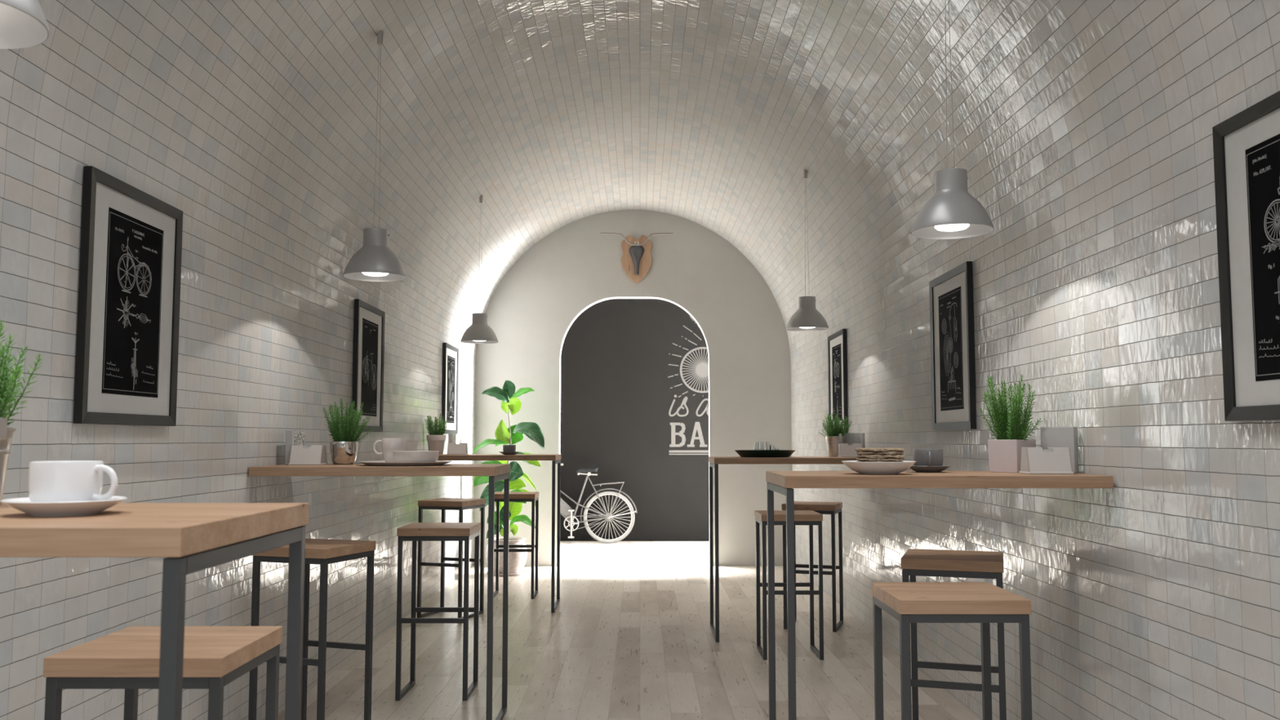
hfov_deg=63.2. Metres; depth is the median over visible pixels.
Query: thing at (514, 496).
bar stool
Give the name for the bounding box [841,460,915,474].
dish
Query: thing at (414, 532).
bar stool
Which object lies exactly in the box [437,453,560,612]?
bar table
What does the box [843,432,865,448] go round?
holder
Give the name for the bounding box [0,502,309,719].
bar table
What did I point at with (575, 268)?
wall
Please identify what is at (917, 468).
saucer
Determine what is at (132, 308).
print
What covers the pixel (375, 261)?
pendant lamp
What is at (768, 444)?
shot glass
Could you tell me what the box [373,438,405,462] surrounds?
mug
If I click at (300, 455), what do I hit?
napkin dispenser
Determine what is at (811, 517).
bar stool
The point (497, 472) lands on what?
bar table
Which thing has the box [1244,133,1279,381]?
print
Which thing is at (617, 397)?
wall
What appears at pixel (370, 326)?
print
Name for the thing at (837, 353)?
print
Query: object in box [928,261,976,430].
framed picture
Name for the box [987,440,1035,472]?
pot
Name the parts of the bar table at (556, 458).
leg, foot rail, leg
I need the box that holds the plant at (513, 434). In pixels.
[472,380,544,576]
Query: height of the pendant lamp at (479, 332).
1.094 m
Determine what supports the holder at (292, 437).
on the bar table at (497, 472)
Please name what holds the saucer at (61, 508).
on the bar table at (192, 537)
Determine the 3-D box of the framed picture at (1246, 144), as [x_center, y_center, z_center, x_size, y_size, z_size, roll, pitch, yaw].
[1.462,-0.242,2.308,0.024,0.743,0.600,0,-4,0]
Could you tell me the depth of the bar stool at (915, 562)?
3.65 m
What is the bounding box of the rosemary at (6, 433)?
[0,320,42,505]
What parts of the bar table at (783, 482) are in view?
leg, rail, leg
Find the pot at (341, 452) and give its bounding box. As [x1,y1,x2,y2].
[328,441,359,464]
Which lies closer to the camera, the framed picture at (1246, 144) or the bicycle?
the framed picture at (1246, 144)
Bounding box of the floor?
[278,541,978,719]
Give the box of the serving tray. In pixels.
[734,449,795,457]
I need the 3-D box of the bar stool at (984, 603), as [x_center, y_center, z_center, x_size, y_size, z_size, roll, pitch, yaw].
[0.853,1.041,2.867,0.344,0.800,0.344,0,-4,0]
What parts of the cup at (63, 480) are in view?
handle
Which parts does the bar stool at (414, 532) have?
leg, foot rail, leg, rail, seat, leg, foot rail, rail, leg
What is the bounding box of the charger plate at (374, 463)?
[356,460,452,466]
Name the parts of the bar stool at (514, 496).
leg, rail, seat, leg, foot rail, leg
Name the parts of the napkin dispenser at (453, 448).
plate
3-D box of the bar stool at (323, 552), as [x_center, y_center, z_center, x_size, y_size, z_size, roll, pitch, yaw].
[-1.313,1.141,4.177,0.344,0.800,0.344,-2,-5,19]
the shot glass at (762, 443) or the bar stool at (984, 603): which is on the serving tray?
the shot glass at (762, 443)
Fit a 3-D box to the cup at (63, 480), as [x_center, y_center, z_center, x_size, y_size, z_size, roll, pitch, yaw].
[-0.861,0.190,1.568,0.120,0.074,0.099,-4,-6,42]
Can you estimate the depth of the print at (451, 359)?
8.77 m
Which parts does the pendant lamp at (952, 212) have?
cord, bulb, lamp shade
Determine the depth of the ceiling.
4.93 m
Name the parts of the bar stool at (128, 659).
leg, leg, rail, seat, leg, rail, leg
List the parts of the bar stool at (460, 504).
leg, foot rail, rail, leg, seat, leg, foot rail, rail, leg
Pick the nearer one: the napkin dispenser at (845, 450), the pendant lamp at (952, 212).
the pendant lamp at (952, 212)
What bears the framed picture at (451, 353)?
attached to the wall at (262, 353)
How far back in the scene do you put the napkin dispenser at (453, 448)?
7.68 m
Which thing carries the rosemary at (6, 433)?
on the bar table at (192, 537)
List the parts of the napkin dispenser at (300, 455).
plate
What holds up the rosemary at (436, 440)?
on the bar table at (556, 458)
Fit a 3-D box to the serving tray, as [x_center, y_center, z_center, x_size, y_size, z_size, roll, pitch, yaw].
[0.795,0.596,6.619,0.390,0.044,0.390,0,-4,0]
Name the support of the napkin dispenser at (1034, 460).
on the bar table at (783, 482)
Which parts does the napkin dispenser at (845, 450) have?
plate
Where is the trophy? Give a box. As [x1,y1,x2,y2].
[600,232,672,283]
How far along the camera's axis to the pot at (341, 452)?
4.65 m
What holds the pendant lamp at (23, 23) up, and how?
hanging from the ceiling
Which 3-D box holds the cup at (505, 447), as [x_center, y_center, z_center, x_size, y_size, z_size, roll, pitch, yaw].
[-0.949,0.654,7.612,0.094,0.066,0.116,-3,-5,33]
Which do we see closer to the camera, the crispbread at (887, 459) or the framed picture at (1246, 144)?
the framed picture at (1246, 144)
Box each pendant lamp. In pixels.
[0,0,48,48]
[342,30,407,281]
[460,195,497,343]
[786,168,828,331]
[911,6,994,239]
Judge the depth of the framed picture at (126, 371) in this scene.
3.23 m
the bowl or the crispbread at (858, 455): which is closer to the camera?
the crispbread at (858, 455)
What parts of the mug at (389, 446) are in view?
handle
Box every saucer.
[0,495,127,516]
[498,451,519,454]
[909,465,951,472]
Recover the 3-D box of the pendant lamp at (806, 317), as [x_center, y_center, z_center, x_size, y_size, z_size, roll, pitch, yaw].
[1.084,-0.723,6.775,0.274,1.051,0.274,0,-4,0]
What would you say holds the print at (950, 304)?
attached to the framed picture at (951, 293)
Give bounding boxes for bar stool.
[43,626,282,719]
[248,538,376,719]
[395,522,480,700]
[417,497,485,617]
[493,491,539,599]
[755,510,823,659]
[782,501,843,631]
[871,582,1031,719]
[900,548,1006,719]
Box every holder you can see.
[284,430,304,465]
[448,433,456,443]
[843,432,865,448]
[1040,426,1079,473]
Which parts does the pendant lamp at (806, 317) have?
cord, lamp shade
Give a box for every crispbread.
[854,447,904,451]
[856,451,903,455]
[856,457,903,461]
[856,460,904,462]
[857,454,905,457]
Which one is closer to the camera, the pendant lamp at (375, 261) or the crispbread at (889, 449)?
the crispbread at (889, 449)
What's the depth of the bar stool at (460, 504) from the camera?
7.15 m
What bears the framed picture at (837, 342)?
attached to the wall at (1154, 594)
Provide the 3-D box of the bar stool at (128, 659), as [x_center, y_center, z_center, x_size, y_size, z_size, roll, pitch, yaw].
[-0.978,0.986,2.146,0.344,0.800,0.344,0,-4,0]
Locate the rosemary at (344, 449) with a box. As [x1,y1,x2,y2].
[322,398,373,464]
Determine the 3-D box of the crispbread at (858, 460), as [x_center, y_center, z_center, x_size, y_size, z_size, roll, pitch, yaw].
[0.784,0.334,3.397,0.151,0.013,0.131,0,-4,2]
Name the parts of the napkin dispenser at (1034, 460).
plate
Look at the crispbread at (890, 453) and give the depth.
3.35 m
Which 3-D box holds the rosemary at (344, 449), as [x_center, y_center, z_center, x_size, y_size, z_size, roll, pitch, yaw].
[-1.317,0.321,4.713,0.231,0.302,0.188,1,-4,-9]
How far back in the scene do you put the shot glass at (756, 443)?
6.61 m
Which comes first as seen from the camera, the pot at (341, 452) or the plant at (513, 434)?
the pot at (341, 452)
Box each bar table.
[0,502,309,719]
[248,463,510,719]
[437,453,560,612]
[708,456,857,642]
[765,471,1113,719]
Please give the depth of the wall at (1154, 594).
3.35 m
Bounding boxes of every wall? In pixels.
[0,150,475,719]
[473,209,791,565]
[560,298,709,541]
[791,156,1279,719]
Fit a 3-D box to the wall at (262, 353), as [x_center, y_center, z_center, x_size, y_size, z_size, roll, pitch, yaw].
[-1.687,0.545,3.910,0.150,1.947,12.480,0,-4,0]
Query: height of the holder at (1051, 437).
0.155 m
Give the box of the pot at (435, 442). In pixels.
[426,435,445,454]
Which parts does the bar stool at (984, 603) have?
leg, rail, leg, seat, rail, leg, leg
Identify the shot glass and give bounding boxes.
[754,441,759,450]
[759,441,764,450]
[765,441,771,450]
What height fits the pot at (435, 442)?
0.145 m
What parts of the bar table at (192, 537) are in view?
leg, rail, leg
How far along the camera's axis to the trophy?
10.26 m
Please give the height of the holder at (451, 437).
0.155 m
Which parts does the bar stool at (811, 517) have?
leg, rail, foot rail, leg, seat, rail, leg, foot rail, leg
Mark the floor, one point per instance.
(628, 635)
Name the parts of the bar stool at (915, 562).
leg, leg, rail, seat, leg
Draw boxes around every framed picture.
[73,165,182,426]
[352,298,385,431]
[442,342,458,434]
[827,328,847,432]
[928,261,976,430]
[1212,90,1279,421]
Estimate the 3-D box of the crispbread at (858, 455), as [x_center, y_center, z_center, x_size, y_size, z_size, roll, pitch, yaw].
[0.785,0.313,3.395,0.150,0.014,0.129,0,-4,6]
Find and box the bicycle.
[560,463,637,543]
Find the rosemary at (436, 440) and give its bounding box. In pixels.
[423,413,447,454]
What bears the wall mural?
attached to the wall at (617, 397)
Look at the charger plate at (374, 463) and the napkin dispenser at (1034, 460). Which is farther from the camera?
the charger plate at (374, 463)
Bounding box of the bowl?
[393,450,439,462]
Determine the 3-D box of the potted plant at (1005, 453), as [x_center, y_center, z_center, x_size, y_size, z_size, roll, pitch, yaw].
[1.293,0.216,3.582,0.168,0.341,0.222,3,-5,-34]
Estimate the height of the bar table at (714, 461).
1.107 m
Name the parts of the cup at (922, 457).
handle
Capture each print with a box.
[101,207,163,397]
[360,318,378,416]
[446,355,455,423]
[831,343,842,420]
[937,286,964,410]
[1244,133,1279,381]
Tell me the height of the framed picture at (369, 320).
0.743 m
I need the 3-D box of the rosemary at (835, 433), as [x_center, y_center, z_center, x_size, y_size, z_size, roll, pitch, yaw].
[1.264,0.482,6.745,0.206,0.290,0.194,2,-5,-24]
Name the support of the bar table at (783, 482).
on the floor
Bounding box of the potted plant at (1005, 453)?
[979,374,1043,472]
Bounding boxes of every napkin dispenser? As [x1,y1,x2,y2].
[288,444,327,465]
[446,442,468,454]
[837,443,862,457]
[1018,447,1073,474]
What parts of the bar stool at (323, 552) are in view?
leg, rail, leg, seat, leg, rail, leg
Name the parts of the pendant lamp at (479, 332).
lamp shade, cord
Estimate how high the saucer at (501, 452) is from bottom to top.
0.024 m
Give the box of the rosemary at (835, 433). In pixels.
[818,413,852,457]
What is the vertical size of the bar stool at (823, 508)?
0.800 m
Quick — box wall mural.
[667,315,708,454]
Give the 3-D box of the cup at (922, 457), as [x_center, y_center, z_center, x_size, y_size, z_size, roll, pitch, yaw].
[0.986,0.343,3.577,0.121,0.074,0.101,4,-6,-44]
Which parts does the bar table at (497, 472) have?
leg, rail, foot rail, leg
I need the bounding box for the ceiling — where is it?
[0,0,1279,364]
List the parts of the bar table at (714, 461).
leg, foot rail, leg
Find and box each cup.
[27,460,117,502]
[502,444,515,451]
[912,448,943,466]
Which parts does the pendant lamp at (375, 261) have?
lamp shade, bulb, cord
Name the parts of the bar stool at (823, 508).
leg, leg, seat, rail, leg, rail, foot rail, leg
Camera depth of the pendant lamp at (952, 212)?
3.53 m

